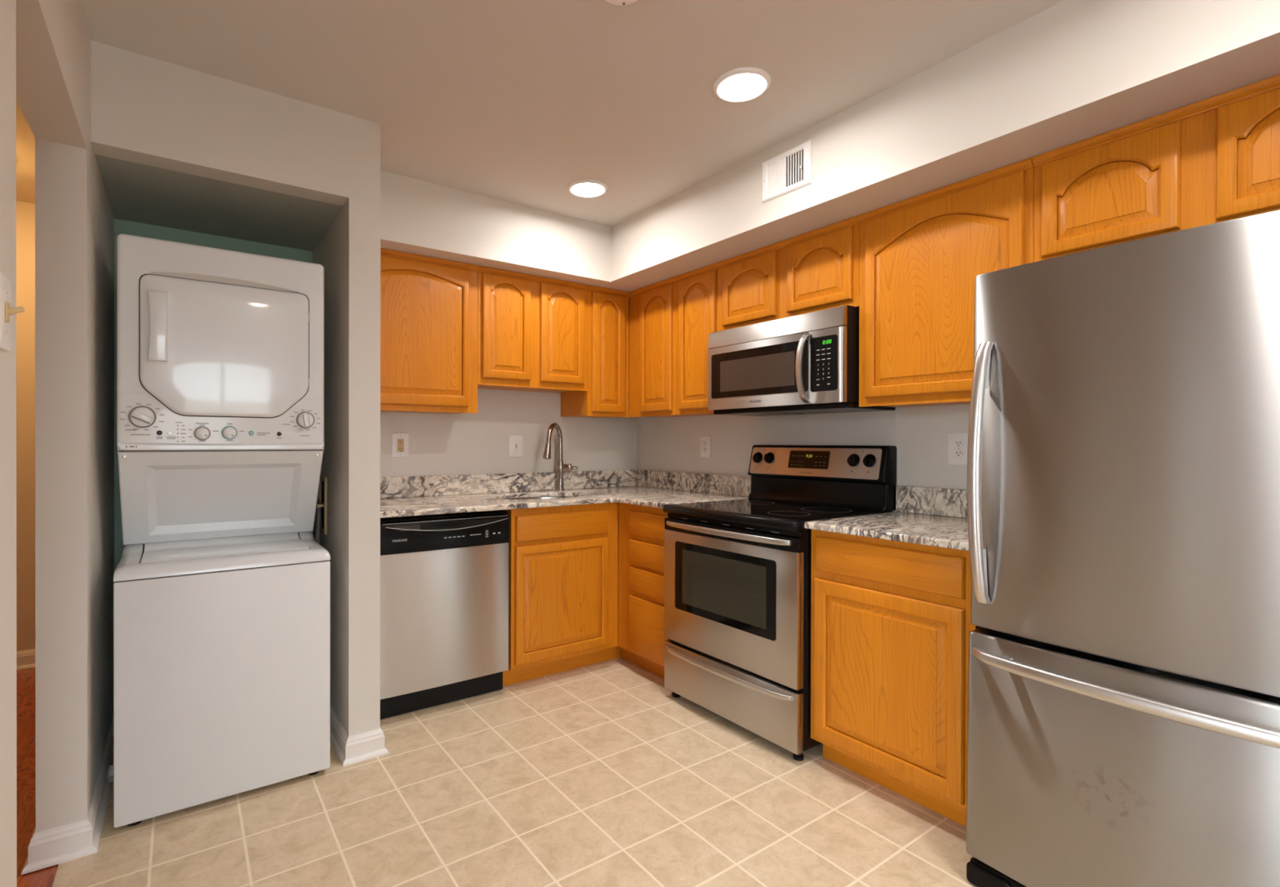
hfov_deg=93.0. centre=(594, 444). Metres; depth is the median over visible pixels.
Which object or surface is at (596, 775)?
floor
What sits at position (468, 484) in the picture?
backsplash
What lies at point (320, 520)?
box
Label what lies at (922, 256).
upper cabinet
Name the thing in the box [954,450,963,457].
receptacle
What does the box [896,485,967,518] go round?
backsplash
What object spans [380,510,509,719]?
dishwasher
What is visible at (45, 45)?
wall
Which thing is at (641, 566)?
base cabinet
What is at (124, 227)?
wall
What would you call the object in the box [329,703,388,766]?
baseboard
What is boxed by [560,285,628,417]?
upper cabinet
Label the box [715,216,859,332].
upper cabinet
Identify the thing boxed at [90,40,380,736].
wall
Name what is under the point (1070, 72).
soffit
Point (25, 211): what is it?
wall
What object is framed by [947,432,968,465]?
electrical outlet
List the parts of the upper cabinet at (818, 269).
panel, door, moulding, panel, door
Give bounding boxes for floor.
[16,657,977,886]
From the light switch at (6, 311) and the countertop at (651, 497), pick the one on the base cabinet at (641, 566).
the countertop at (651, 497)
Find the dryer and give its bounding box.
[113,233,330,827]
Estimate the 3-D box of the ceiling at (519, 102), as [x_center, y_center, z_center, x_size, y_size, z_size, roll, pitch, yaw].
[0.978,-1.285,0.756,2.930,0.100,6.620,0,0,-34]
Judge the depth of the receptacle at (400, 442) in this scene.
3.24 m
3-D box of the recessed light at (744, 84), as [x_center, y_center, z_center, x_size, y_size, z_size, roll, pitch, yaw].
[0.506,-1.233,2.086,0.196,0.012,0.196,0,0,-34]
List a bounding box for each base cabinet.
[502,502,620,686]
[617,502,670,678]
[810,529,982,826]
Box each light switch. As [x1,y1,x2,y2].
[0,271,25,351]
[508,435,523,457]
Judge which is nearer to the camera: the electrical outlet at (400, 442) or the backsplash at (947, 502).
the backsplash at (947, 502)
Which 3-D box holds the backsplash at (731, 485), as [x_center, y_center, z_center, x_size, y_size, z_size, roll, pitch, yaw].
[0.580,0.228,3.709,0.020,0.112,1.060,0,0,-34]
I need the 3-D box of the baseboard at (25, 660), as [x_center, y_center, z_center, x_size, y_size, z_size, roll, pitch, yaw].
[-3.242,1.149,3.103,1.160,0.095,0.026,0,0,-34]
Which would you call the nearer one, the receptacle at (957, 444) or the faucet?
the receptacle at (957, 444)
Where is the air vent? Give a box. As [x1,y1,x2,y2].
[762,139,811,203]
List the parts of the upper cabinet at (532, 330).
door, panel, moulding, door, panel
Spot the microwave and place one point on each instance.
(806, 363)
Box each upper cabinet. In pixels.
[380,248,479,413]
[477,266,588,393]
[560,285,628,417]
[627,263,717,417]
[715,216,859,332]
[857,157,1034,407]
[1031,74,1279,262]
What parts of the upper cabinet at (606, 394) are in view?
frame, moulding, door, panel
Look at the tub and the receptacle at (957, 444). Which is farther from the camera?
the tub
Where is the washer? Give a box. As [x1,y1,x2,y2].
[113,531,330,827]
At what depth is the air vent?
2.45 m
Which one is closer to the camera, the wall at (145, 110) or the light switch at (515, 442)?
the wall at (145, 110)
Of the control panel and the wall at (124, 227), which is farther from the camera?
the wall at (124, 227)
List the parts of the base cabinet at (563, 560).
door, drawer, panel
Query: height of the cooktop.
0.042 m
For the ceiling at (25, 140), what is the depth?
2.76 m
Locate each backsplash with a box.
[380,469,635,498]
[635,469,751,497]
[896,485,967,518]
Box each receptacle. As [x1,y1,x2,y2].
[397,439,404,452]
[954,440,963,448]
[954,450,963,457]
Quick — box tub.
[380,513,502,523]
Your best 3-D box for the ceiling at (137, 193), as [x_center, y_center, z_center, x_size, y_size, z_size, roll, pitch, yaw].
[-1.486,-0.968,2.438,0.753,0.068,0.678,0,0,-34]
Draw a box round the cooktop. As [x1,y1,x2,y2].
[662,497,892,531]
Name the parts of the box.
frame, panel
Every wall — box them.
[0,0,114,886]
[16,200,35,651]
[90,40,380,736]
[114,218,312,571]
[311,207,342,725]
[380,306,636,564]
[636,404,969,511]
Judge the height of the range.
1.199 m
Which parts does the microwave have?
door, vent panel, handle, control panel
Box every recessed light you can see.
[567,178,608,197]
[712,66,771,102]
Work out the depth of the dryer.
2.07 m
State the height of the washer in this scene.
0.822 m
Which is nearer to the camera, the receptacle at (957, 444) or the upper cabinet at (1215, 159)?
the upper cabinet at (1215, 159)
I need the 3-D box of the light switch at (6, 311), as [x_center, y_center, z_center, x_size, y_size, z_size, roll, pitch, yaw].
[-0.902,-0.205,0.939,0.028,0.114,0.077,0,0,-34]
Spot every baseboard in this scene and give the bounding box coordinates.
[16,648,35,671]
[21,715,113,875]
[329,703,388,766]
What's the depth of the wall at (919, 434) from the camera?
3.00 m
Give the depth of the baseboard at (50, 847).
1.77 m
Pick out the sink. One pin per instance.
(532, 498)
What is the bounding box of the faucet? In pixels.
[542,422,577,490]
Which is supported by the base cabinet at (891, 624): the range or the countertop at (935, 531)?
the countertop at (935, 531)
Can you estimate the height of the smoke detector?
0.034 m
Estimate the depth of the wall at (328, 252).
2.50 m
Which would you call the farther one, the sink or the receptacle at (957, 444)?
the sink
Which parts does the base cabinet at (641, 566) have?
drawer, drawer, drawer, drawer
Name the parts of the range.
handle, handle, storage drawer, oven door, knob, knob, panel, control panel, knob, knob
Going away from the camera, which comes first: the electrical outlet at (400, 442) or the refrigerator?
the refrigerator
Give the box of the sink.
[506,497,570,499]
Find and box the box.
[313,475,326,544]
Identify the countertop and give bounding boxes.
[380,486,748,518]
[804,511,968,551]
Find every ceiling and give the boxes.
[16,100,35,204]
[81,0,1063,226]
[94,154,342,251]
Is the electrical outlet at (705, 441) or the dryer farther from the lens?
the electrical outlet at (705, 441)
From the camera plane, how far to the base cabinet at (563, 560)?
3.09 m
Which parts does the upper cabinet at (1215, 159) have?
panel, door, moulding, door, panel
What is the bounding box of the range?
[662,444,897,761]
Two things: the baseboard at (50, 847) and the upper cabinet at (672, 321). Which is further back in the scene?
the upper cabinet at (672, 321)
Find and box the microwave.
[707,305,895,416]
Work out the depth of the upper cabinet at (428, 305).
3.00 m
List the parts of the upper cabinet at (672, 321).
panel, door, moulding, panel, door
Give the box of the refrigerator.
[965,209,1279,886]
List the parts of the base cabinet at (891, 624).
panel, door, drawer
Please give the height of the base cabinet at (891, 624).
0.886 m
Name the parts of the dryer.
knob, door handle, knob, service panel, dryer door, knob, knob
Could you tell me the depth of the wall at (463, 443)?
3.59 m
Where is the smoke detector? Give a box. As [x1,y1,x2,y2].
[605,0,636,5]
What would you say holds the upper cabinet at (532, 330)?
attached to the wall at (463, 443)
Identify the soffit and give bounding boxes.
[380,0,1279,306]
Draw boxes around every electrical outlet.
[391,433,408,457]
[699,435,711,457]
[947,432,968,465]
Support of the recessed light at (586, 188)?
in the ceiling at (519, 102)
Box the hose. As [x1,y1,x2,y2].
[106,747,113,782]

